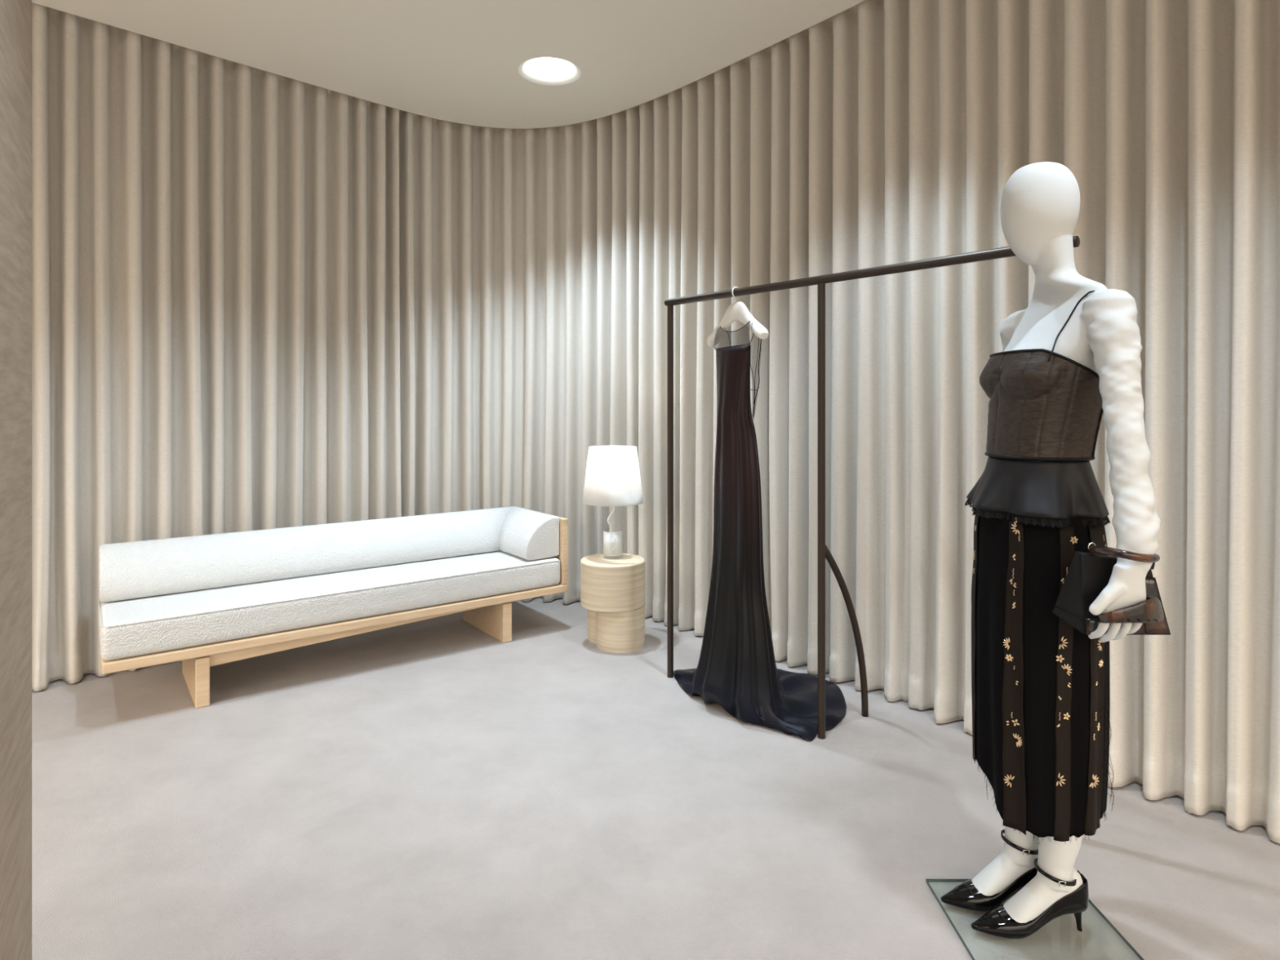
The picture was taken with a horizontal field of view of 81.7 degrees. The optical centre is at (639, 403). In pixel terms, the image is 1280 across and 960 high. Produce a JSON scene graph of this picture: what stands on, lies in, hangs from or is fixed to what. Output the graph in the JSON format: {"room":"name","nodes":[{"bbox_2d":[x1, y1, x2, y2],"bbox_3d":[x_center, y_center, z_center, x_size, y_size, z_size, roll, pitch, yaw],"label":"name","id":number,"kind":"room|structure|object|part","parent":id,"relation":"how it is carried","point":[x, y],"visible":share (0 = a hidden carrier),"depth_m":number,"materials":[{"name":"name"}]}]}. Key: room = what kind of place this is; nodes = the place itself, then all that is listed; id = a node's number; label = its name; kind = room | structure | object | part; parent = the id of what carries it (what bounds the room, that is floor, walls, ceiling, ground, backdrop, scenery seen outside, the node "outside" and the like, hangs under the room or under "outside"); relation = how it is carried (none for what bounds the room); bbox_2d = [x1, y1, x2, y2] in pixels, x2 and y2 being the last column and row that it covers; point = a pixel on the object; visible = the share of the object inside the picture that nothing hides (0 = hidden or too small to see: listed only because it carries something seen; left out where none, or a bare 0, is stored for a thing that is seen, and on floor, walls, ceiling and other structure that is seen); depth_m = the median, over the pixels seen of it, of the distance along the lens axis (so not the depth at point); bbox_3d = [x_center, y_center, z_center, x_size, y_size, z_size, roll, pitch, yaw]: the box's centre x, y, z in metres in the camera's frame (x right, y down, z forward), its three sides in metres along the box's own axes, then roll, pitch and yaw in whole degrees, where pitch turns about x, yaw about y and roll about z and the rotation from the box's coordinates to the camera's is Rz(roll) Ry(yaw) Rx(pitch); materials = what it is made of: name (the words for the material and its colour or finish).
{"room":"clothing store","nodes":[
{"label":"clothing store","id":0,"kind":"room"},
{"bbox_2d":[0,0,31,959],"bbox_3d":[-0.976,-0.245,0.640,0.500,3.030,1.600,0,0,-32],"label":"wall","id":1,"kind":"structure","parent":0,"point":[15,15],"depth_m":1.30,"materials":[{"name":"paint"}]},
{"bbox_2d":[31,0,864,128],"bbox_3d":[-0.193,-1.810,1.466,7.808,0.100,6.531,0,0,0],"label":"ceiling","id":2,"kind":"structure","parent":0,"point":[459,61],"depth_m":3.59,"materials":[{"name":"beige paint"}]},
{"bbox_2d":[31,2,412,691],"bbox_3d":[-2.688,-0.292,3.300,3.535,3.116,0.164,0,0,-44],"label":"curtain","id":3,"kind":"object","parent":2,"relation":"hanging from","point":[222,342],"visible":0.63,"depth_m":3.73,"materials":[{"name":"fabric"}]},
{"bbox_2d":[518,57,581,85],"bbox_3d":[-0.478,-1.786,3.920,0.332,0.053,0.332,0,0,0],"label":"recessed light","id":4,"kind":"object","parent":2,"relation":"in","point":[550,71],"visible":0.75,"depth_m":3.98,"materials":[{"name":"white plastic"}]},
{"bbox_2d":[410,0,1279,843],"bbox_3d":[1.380,-0.292,2.604,6.834,3.116,0.975,0,0,42],"label":"curtain","id":5,"kind":"object","parent":2,"relation":"hanging from","point":[546,262],"visible":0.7,"depth_m":3.17,"materials":[{"name":"fabric"}]},
{"bbox_2d":[31,596,1279,959],"bbox_3d":[0.000,1.270,1.000,12.000,0.001,10.000,0,0,0],"label":"floor","id":6,"kind":"structure","parent":0,"point":[440,788],"depth_m":2.20,"materials":[{"name":"carpet"}]},
{"bbox_2d":[98,506,568,708],"bbox_3d":[-1.429,0.951,3.753,2.119,0.639,0.600,0,0,-37],"label":"bench sofa","id":7,"kind":"object","parent":6,"relation":"on","point":[203,602],"visible":1,"depth_m":3.52,"materials":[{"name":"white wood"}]},
{"bbox_3d":[-1.987,1.167,3.306,0.052,0.206,0.522,0,0,-37],"label":"leg","id":8,"kind":"part","parent":7,"relation":"part of","materials":[{"name":"brown wood"}]},
{"bbox_2d":[98,506,514,602],"bbox_3d":[-1.539,0.744,3.868,2.081,0.225,0.216,0,0,-37],"label":"cushion","id":9,"kind":"object","parent":7,"relation":"on","point":[152,569],"depth_m":3.64,"materials":[{"name":"white fabric"}]},
{"bbox_2d":[98,551,559,660],"bbox_3d":[-1.434,0.933,3.728,2.081,0.156,0.563,0,0,-37],"label":"seat cushion","id":10,"kind":"object","parent":7,"relation":"on","point":[151,626],"depth_m":3.40,"materials":[{"name":"white fabric"}]},
{"bbox_3d":[-1.427,1.033,3.754,2.115,0.042,0.600,0,0,-37],"label":"seat frame","id":11,"kind":"part","parent":7,"relation":"part of","materials":[{"name":"brown wood"}]},
{"bbox_3d":[-0.863,1.167,4.153,0.052,0.206,0.522,0,0,-37],"label":"leg","id":12,"kind":"part","parent":7,"relation":"part of","materials":[{"name":"brown wood"}]},
{"bbox_2d":[498,506,559,559],"bbox_3d":[-0.696,0.744,4.300,0.216,0.225,0.540,0,0,-37],"label":"cushion","id":13,"kind":"object","parent":7,"relation":"on","point":[524,534],"depth_m":4.13,"materials":[{"name":"white fabric"}]},
{"bbox_3d":[-0.597,0.827,4.380,0.035,0.368,0.597,0,0,-37],"label":"arm panel","id":14,"kind":"part","parent":7,"relation":"part of","materials":[{"name":"white fabric"}]},
{"bbox_2d":[580,553,644,653],"bbox_3d":[-0.144,1.047,3.948,0.343,0.446,0.378,0,0,0],"label":"side table","id":15,"kind":"object","parent":6,"relation":"on","point":[612,591],"visible":0.98,"depth_m":3.79,"materials":[{"name":"pale wood"}]},
{"bbox_2d":[582,445,643,559],"bbox_3d":[-0.146,0.527,3.975,0.328,0.594,0.328,0,0,0],"label":"table lamp","id":16,"kind":"object","parent":15,"relation":"on","point":[612,475],"visible":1,"depth_m":3.86,"materials":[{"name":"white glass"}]},
{"bbox_3d":[-0.156,0.662,3.980,0.042,0.300,0.020,0,0,0],"label":"cord","id":17,"kind":"part","parent":16,"relation":"part of","materials":[{"name":"white plastic"}]},
{"bbox_3d":[-0.146,0.379,3.975,0.328,0.298,0.328,0,0,0],"label":"lamp shade","id":18,"kind":"part","parent":16,"relation":"part of","materials":[{"name":"white fabric"}]},
{"bbox_2d":[664,235,1079,739],"bbox_3d":[0.811,0.390,2.905,0.330,1.760,1.746,0,0,-41],"label":"clothes rack","id":19,"kind":"object","parent":6,"relation":"on","point":[824,553],"visible":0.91,"depth_m":2.81,"materials":[{"name":"brown metal"}]},
{"bbox_3d":[0.141,0.405,3.445,0.029,1.730,0.029,0,0,0],"label":"post","id":20,"kind":"part","parent":19,"relation":"part of","materials":[{"name":"brown metal"}]},
{"bbox_2d":[706,286,768,346],"bbox_3d":[0.407,-0.378,3.141,0.058,0.240,0.443,0,0,-24],"label":"clothes hanger","id":21,"kind":"object","parent":19,"relation":"hanging from","point":[735,311],"visible":0.94,"depth_m":3.12,"materials":[{"name":"white plastic"}]},
{"bbox_2d":[673,320,846,741],"bbox_3d":[0.522,0.465,3.167,0.730,1.607,0.768,0,0,0],"label":"gown","id":22,"kind":"object","parent":21,"relation":"hanging from","point":[736,669],"visible":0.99,"depth_m":3.03,"materials":[{"name":"black fabric"}]},
{"bbox_3d":[0.691,0.405,2.817,0.029,1.730,0.029,0,0,0],"label":"post","id":23,"kind":"part","parent":19,"relation":"part of","materials":[{"name":"brown metal"}]},
{"bbox_2d":[925,879,1144,959],"bbox_3d":[0.951,1.264,1.774,0.385,0.008,0.380,0,0,0],"label":"base plate","id":24,"kind":"object","parent":6,"relation":"on","point":[927,881],"visible":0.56,"depth_m":1.83,"materials":[{"name":"clear glass"}]},
{"bbox_2d":[941,161,1160,938],"bbox_3d":[0.944,0.336,1.791,0.365,1.847,0.641,0,0,0],"label":"mannequin","id":25,"kind":"object","parent":24,"relation":"on","point":[1041,685],"visible":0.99,"depth_m":1.70},
{"bbox_3d":[0.850,0.589,1.878,0.015,0.627,0.061,0,0,17],"label":"ribbon panel","id":26,"kind":"part","parent":25,"relation":"part of","materials":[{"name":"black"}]},
{"bbox_2d":[1004,654,1013,661],"bbox_3d":[0.860,0.591,1.723,0.018,0.017,0.002,0,0,38],"label":"flower","id":27,"kind":"object","parent":25,"relation":"on","point":[1007,657],"depth_m":1.72,"materials":[{"name":"beige fabric"}]},
{"bbox_3d":[0.871,0.632,1.719,0.015,0.714,0.054,0,0,-42],"label":"ribbon panel","id":28,"kind":"part","parent":25,"relation":"part of","materials":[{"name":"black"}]},
{"bbox_2d":[1056,654,1064,662],"bbox_3d":[0.939,0.569,1.652,0.016,0.017,0.002,0,0,15],"label":"flower","id":29,"kind":"object","parent":25,"relation":"on","point":[1060,658],"depth_m":1.65,"materials":[{"name":"beige fabric"}]},
{"bbox_3d":[0.949,0.625,1.658,0.047,0.701,0.016,0,0,0],"label":"ribbon panel","id":30,"kind":"part","parent":25,"relation":"part of","materials":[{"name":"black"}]},
{"bbox_2d":[1063,712,1070,719],"bbox_3d":[0.953,0.697,1.651,0.016,0.017,0.002,0,0,-13],"label":"flower","id":31,"kind":"object","parent":25,"relation":"on","point":[1066,715],"depth_m":1.65,"materials":[{"name":"beige fabric"}]},
{"bbox_2d":[1070,536,1078,543],"bbox_3d":[0.971,0.304,1.655,0.018,0.017,0.002,0,0,3],"label":"flower","id":32,"kind":"object","parent":25,"relation":"on","point":[1073,540],"depth_m":1.66,"materials":[{"name":"beige fabric"}]},
{"bbox_3d":[1.026,0.616,1.666,0.090,0.682,0.016,0,0,-35],"label":"ribbon panel","id":33,"kind":"part","parent":25,"relation":"part of","materials":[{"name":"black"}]},
{"bbox_2d":[1098,659,1103,666],"bbox_3d":[1.043,0.587,1.673,0.018,0.017,0.002,0,0,-30],"label":"flower","id":34,"kind":"object","parent":25,"relation":"on","point":[1100,661],"depth_m":1.67,"materials":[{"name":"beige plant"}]},
{"bbox_2d":[1052,542,1170,635],"bbox_3d":[1.009,0.380,1.533,0.203,0.191,0.196,0,0,0],"label":"handbag","id":35,"kind":"object","parent":25,"relation":"on","point":[1088,574],"visible":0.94,"depth_m":1.53,"materials":[{"name":"black leather"}]},
{"bbox_3d":[0.998,0.308,1.492,0.148,0.045,0.114,0,0,0],"label":"handle","id":36,"kind":"part","parent":35,"relation":"part of","materials":[{"name":"brown leather"}]},
{"bbox_3d":[1.059,0.415,1.529,0.069,0.121,0.009,0,0,0],"label":"croc panel","id":37,"kind":"part","parent":35,"relation":"part of","materials":[{"name":"brown leather"}]}
]}

